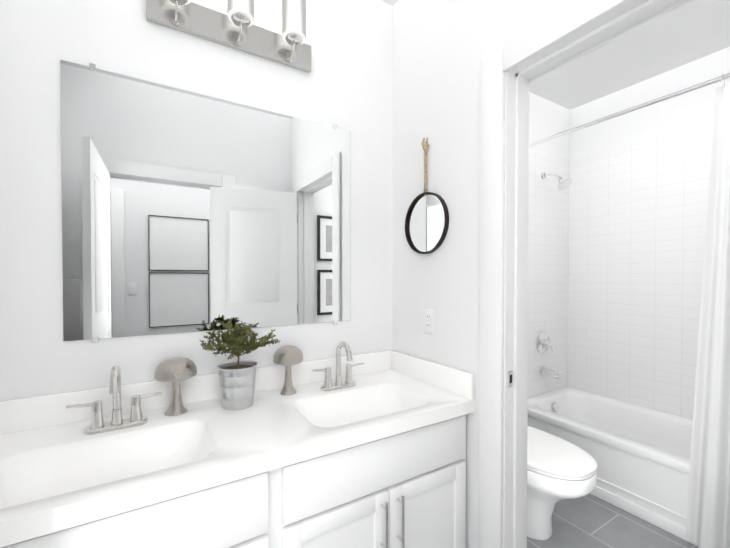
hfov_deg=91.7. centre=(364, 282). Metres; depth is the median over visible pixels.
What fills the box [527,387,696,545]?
bathtub
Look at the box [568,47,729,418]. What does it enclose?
tiled wall
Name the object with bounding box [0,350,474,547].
bathroom vanity
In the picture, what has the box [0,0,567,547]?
wall
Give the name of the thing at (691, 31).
ceiling
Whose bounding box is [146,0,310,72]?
sconce
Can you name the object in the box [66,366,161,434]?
faucet
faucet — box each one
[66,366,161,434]
[312,342,363,390]
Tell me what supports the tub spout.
attached to the tiled wall at (550, 209)
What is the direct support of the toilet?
on the floor
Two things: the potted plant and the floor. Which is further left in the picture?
the potted plant
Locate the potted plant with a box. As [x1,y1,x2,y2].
[199,319,280,409]
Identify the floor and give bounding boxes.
[527,494,697,547]
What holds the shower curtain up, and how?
hanging from the curtain rod
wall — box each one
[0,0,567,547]
[528,92,571,397]
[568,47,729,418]
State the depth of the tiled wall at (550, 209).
2.86 m
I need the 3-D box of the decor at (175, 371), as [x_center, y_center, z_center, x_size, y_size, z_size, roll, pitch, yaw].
[-0.674,0.367,1.263,0.136,0.195,0.136,0,1,-31]
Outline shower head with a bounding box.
[541,172,571,190]
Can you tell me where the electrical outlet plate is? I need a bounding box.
[424,308,434,334]
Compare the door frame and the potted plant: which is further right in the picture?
the door frame
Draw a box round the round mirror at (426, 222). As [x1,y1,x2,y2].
[405,138,448,253]
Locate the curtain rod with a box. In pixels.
[529,73,729,146]
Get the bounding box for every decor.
[154,357,196,415]
[273,345,302,394]
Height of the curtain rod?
0.052 m
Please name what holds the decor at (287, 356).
on the bathroom vanity
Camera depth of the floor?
1.85 m
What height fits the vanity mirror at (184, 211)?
0.950 m
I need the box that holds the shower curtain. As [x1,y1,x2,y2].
[685,74,729,547]
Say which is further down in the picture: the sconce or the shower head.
the shower head
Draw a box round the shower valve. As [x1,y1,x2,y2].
[536,332,553,352]
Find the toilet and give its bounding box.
[527,426,597,539]
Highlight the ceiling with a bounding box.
[381,0,729,109]
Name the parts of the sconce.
vanity light sconce shade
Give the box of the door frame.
[479,0,692,547]
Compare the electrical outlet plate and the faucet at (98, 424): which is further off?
the electrical outlet plate
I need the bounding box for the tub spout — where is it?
[540,366,561,378]
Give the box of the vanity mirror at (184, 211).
[60,59,350,342]
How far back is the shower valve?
2.80 m
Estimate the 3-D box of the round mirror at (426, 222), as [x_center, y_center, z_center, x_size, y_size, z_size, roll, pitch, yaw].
[0.278,-0.397,1.626,0.029,0.533,0.280,0,1,-31]

